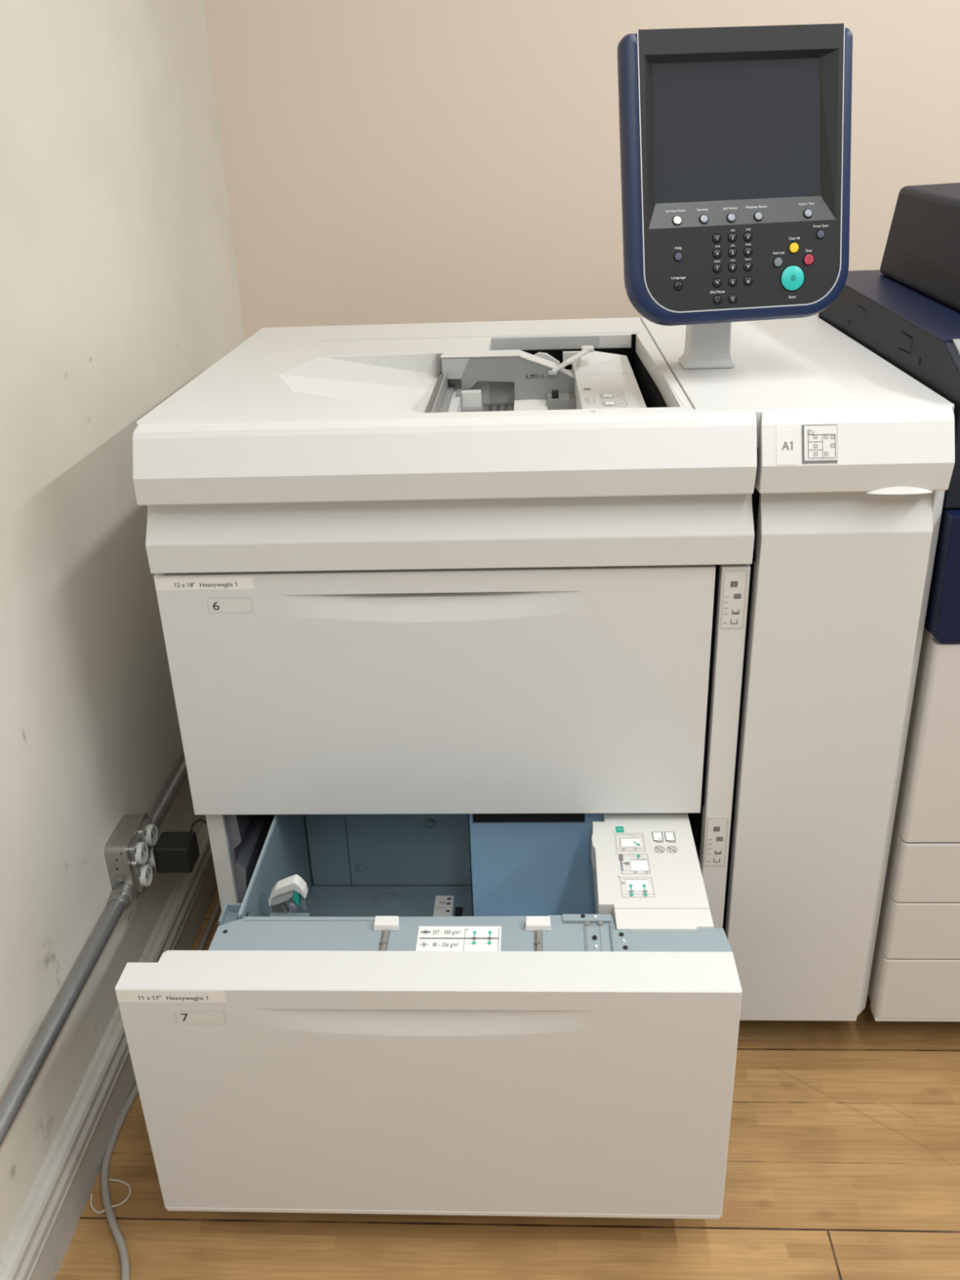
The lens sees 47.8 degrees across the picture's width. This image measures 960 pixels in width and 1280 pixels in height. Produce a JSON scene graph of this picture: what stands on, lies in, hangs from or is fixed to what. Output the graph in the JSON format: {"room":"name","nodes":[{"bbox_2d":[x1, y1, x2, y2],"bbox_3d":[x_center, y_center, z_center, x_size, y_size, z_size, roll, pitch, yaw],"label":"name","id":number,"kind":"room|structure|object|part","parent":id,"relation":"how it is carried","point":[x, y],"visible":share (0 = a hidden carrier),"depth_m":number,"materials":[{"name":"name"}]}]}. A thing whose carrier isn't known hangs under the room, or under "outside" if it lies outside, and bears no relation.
{"room":"print room","nodes":[
{"label":"print room","id":0,"kind":"room"},
{"bbox_2d":[0,0,244,1254],"bbox_3d":[-0.679,-0.075,0.091,0.100,2.700,4.855,-1,25,3],"label":"wall","id":1,"kind":"structure","parent":0,"point":[119,289],"depth_m":1.51,"materials":[{"name":"paint"}]},
{"bbox_2d":[0,899,124,1146],"bbox_3d":[-0.600,1.105,0.051,0.022,0.022,3.388,-1,25,3],"label":"conduit pipe","id":2,"kind":"object","parent":1,"relation":"attached to","point":[20,1086],"visible":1,"depth_m":1.36,"materials":[{"name":"metal"}]},
{"bbox_2d":[0,818,217,1279],"bbox_3d":[-0.576,1.086,0.630,0.022,0.134,4.655,-1,25,3],"label":"baseboard","id":3,"kind":"structure","parent":1,"relation":"attached to","point":[36,1247],"depth_m":1.48,"materials":[{"name":"paint"}]},
{"bbox_2d":[103,813,157,911],"bbox_3d":[-0.520,0.332,1.622,0.049,0.098,0.125,-1,25,3],"label":"outlet box","id":4,"kind":"object","parent":1,"relation":"attached to","point":[129,856],"visible":0.87,"depth_m":1.60,"materials":[{"name":"metal"}]},
{"bbox_3d":[-0.510,0.325,1.633,0.014,0.096,0.098,-1,25,3],"label":"plate","id":5,"kind":"part","parent":4,"relation":"part of","materials":[{"name":"metal"}]},
{"bbox_2d":[134,839,152,889],"bbox_3d":[-0.500,0.334,1.612,0.008,0.073,0.033,-1,25,3],"label":"duplex outlet","id":6,"kind":"object","parent":4,"relation":"attached to","point":[143,864],"depth_m":1.61,"materials":[{"name":"plastic"}]},
{"bbox_2d":[144,822,157,870],"bbox_3d":[-0.498,0.315,1.653,0.008,0.073,0.033,-1,25,3],"label":"duplex outlet","id":7,"kind":"object","parent":4,"relation":"attached to","point":[150,829],"depth_m":1.64,"materials":[{"name":"plastic"}]},
{"bbox_2d":[152,818,207,872],"bbox_3d":[-0.438,0.312,1.667,0.127,0.065,0.062,-10,26,-17],"label":"power adapter","id":8,"kind":"object","parent":4,"relation":"attached to","point":[173,851],"visible":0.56,"depth_m":1.65,"materials":[{"name":"black plastic"}]},
{"bbox_3d":[-0.412,0.293,1.678,0.075,0.041,0.025,-19,30,-32],"label":"adapter cord","id":9,"kind":"part","parent":8,"relation":"part of","materials":[{"name":"black plastic"}]},
{"bbox_2d":[148,753,187,829],"bbox_3d":[-0.503,0.101,2.139,0.022,0.022,1.014,-1,25,3],"label":"conduit pipe","id":10,"kind":"object","parent":1,"relation":"attached to","point":[180,774],"visible":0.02,"depth_m":1.79,"materials":[{"name":"metal"}]},
{"bbox_2d":[54,886,959,1279],"bbox_3d":[1.438,1.167,0.576,4.248,0.100,4.855,-1,25,3],"label":"floor","id":11,"kind":"structure","parent":0,"point":[843,1160],"depth_m":1.43,"materials":[{"name":"brown wood"}]},
{"bbox_2d":[89,1178,131,1213],"bbox_3d":[-0.506,0.757,1.476,0.054,0.009,0.053,7,26,18],"label":"cord","id":12,"kind":"object","parent":11,"relation":"on","point":[109,1180],"visible":1,"depth_m":1.47,"materials":[{"name":"beige plastic"}]},
{"bbox_2d":[100,896,220,1279],"bbox_3d":[-0.496,0.666,1.667,0.088,0.010,1.104,-3,25,-2],"label":"cable","id":13,"kind":"object","parent":11,"relation":"on","point":[124,1258],"visible":0.67,"depth_m":1.50,"materials":[{"name":"beige plastic"}]},
{"bbox_2d":[115,315,955,1219],"bbox_3d":[0.091,0.105,1.659,0.982,0.995,1.067,-1,25,3],"label":"printer","id":14,"kind":"object","parent":11,"relation":"on","point":[543,690],"visible":0.99,"depth_m":1.35,"materials":[{"name":"beige plastic"}]},
{"bbox_3d":[-0.371,0.048,1.853,0.026,0.835,0.705,-1,25,3],"label":"panel","id":15,"kind":"part","parent":14,"relation":"part of","materials":[{"name":"beige plastic"}]},
{"bbox_3d":[-0.352,0.256,1.737,0.018,0.175,0.300,-1,25,3],"label":"slide rail","id":16,"kind":"part","parent":14,"relation":"part of","materials":[{"name":"grey metal"}]},
{"bbox_3d":[-0.252,0.329,1.419,0.050,0.040,0.018,-1,25,3],"label":"guide handle","id":17,"kind":"part","parent":14,"relation":"part of","materials":[{"name":"white plastic"}]},
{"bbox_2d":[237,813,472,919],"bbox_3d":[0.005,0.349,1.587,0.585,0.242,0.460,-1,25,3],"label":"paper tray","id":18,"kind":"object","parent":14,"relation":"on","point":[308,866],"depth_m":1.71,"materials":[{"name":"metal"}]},
{"bbox_3d":[-0.056,0.545,1.320,0.706,0.366,0.064,-1,25,3],"label":"drawer","id":19,"kind":"part","parent":14,"relation":"part of","materials":[{"name":"beige plastic"}]},
{"bbox_3d":[-0.054,0.066,1.458,0.706,0.362,0.060,-1,25,3],"label":"drawer","id":20,"kind":"part","parent":14,"relation":"part of","materials":[{"name":"beige plastic"}]},
{"bbox_3d":[-0.061,-0.410,1.676,0.012,0.065,0.010,-1,25,3],"label":"guide post","id":21,"kind":"part","parent":14,"relation":"part of","materials":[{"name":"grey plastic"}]},
{"bbox_3d":[-0.050,0.712,1.395,0.701,0.005,0.061,-1,25,3],"label":"trim","id":22,"kind":"part","parent":14,"relation":"part of","materials":[{"name":"white plastic"}]},
{"bbox_3d":[-0.042,-0.135,1.337,0.749,0.092,0.031,-1,25,3],"label":"header panel","id":23,"kind":"part","parent":14,"relation":"part of","materials":[{"name":"beige plastic"}]},
{"bbox_3d":[0.044,-0.397,1.697,0.200,0.047,0.003,-1,25,3],"label":"plate","id":24,"kind":"part","parent":14,"relation":"part of","materials":[{"name":"grey plastic"}]},
{"bbox_3d":[0.084,0.317,1.639,0.192,0.230,0.113,-1,25,3],"label":"divider plate","id":25,"kind":"part","parent":14,"relation":"part of","materials":[{"name":"blue metal"}]},
{"bbox_3d":[0.136,-0.488,1.777,0.234,0.020,0.004,-1,25,3],"label":"rail","id":26,"kind":"part","parent":14,"relation":"part of","materials":[{"name":"grey plastic"}]},
{"bbox_3d":[0.140,-0.429,1.661,0.102,0.030,0.030,-22,31,-36],"label":"release lever","id":27,"kind":"part","parent":14,"relation":"part of","materials":[{"name":"white plastic"}]},
{"bbox_3d":[0.253,-0.351,1.557,0.008,0.090,0.531,-1,25,3],"label":"rail","id":28,"kind":"part","parent":14,"relation":"part of","materials":[{"name":"beige plastic"}]},
{"bbox_3d":[0.085,0.074,1.738,0.935,0.815,0.548,-1,25,3],"label":"frame","id":29,"kind":"part","parent":14,"relation":"part of","materials":[{"name":"black"}]},
{"bbox_2d":[617,22,853,368],"bbox_3d":[0.319,-0.555,1.394,0.294,0.411,0.148,-5,25,-6],"label":"control panel","id":30,"kind":"object","parent":14,"relation":"on","point":[735,142],"visible":1,"depth_m":1.34,"materials":[{"name":"black plastic"}]},
{"bbox_3d":[0.314,-0.476,1.474,0.071,0.200,0.059,-1,25,3],"label":"post","id":31,"kind":"part","parent":30,"relation":"part of","materials":[{"name":"beige plastic"}]},
{"bbox_3d":[0.454,0.196,1.469,0.203,0.836,0.031,-1,25,3],"label":"door","id":32,"kind":"part","parent":14,"relation":"part of","materials":[{"name":"beige plastic"}]},
{"bbox_3d":[0.565,0.190,1.468,0.018,0.829,0.020,-1,25,3],"label":"corner post","id":33,"kind":"part","parent":14,"relation":"part of","materials":[{"name":"beige plastic"}]},
{"bbox_2d":[818,182,959,1021],"bbox_3d":[0.906,-0.076,1.726,0.640,1.214,0.754,-1,25,3],"label":"printer","id":34,"kind":"object","parent":11,"relation":"on","point":[906,312],"visible":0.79,"depth_m":1.52,"materials":[{"name":"beige plastic"}]},
{"bbox_3d":[0.913,0.563,1.630,0.632,0.006,0.029,-1,25,3],"label":"trim","id":35,"kind":"part","parent":34,"relation":"part of","materials":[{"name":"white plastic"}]},
{"bbox_3d":[0.910,0.509,1.604,0.632,0.112,0.030,-1,25,3],"label":"drawer","id":36,"kind":"part","parent":34,"relation":"part of","materials":[{"name":"beige plastic"}]},
{"bbox_3d":[0.907,0.411,1.558,0.632,0.100,0.030,-1,25,3],"label":"drawer","id":37,"kind":"part","parent":34,"relation":"part of","materials":[{"name":"beige plastic"}]},
{"bbox_3d":[0.903,0.318,1.515,0.632,0.100,0.030,-1,25,3],"label":"drawer","id":38,"kind":"part","parent":34,"relation":"part of","materials":[{"name":"beige plastic"}]},
{"bbox_3d":[0.897,0.133,1.428,0.632,0.302,0.030,-1,25,3],"label":"door","id":39,"kind":"part","parent":34,"relation":"part of","materials":[{"name":"beige plastic"}]},
{"bbox_3d":[0.886,-0.082,1.326,0.638,0.168,0.034,-1,25,3],"label":"blue panel","id":40,"kind":"part","parent":34,"relation":"part of","materials":[{"name":"blue plastic"}]},
{"bbox_2d":[203,0,959,340],"bbox_3d":[1.541,-1.109,2.131,4.148,2.700,0.100,-1,25,3],"label":"wall","id":41,"kind":"structure","parent":0,"point":[385,162],"depth_m":2.19,"materials":[{"name":"paint"}]},
{"bbox_2d":[776,424,837,465],"bbox_3d":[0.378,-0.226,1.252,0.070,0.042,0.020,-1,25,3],"label":"label","id":42,"kind":"object","parent":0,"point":[796,444],"depth_m":1.25,"materials":[{"name":"white paper"}]}
]}

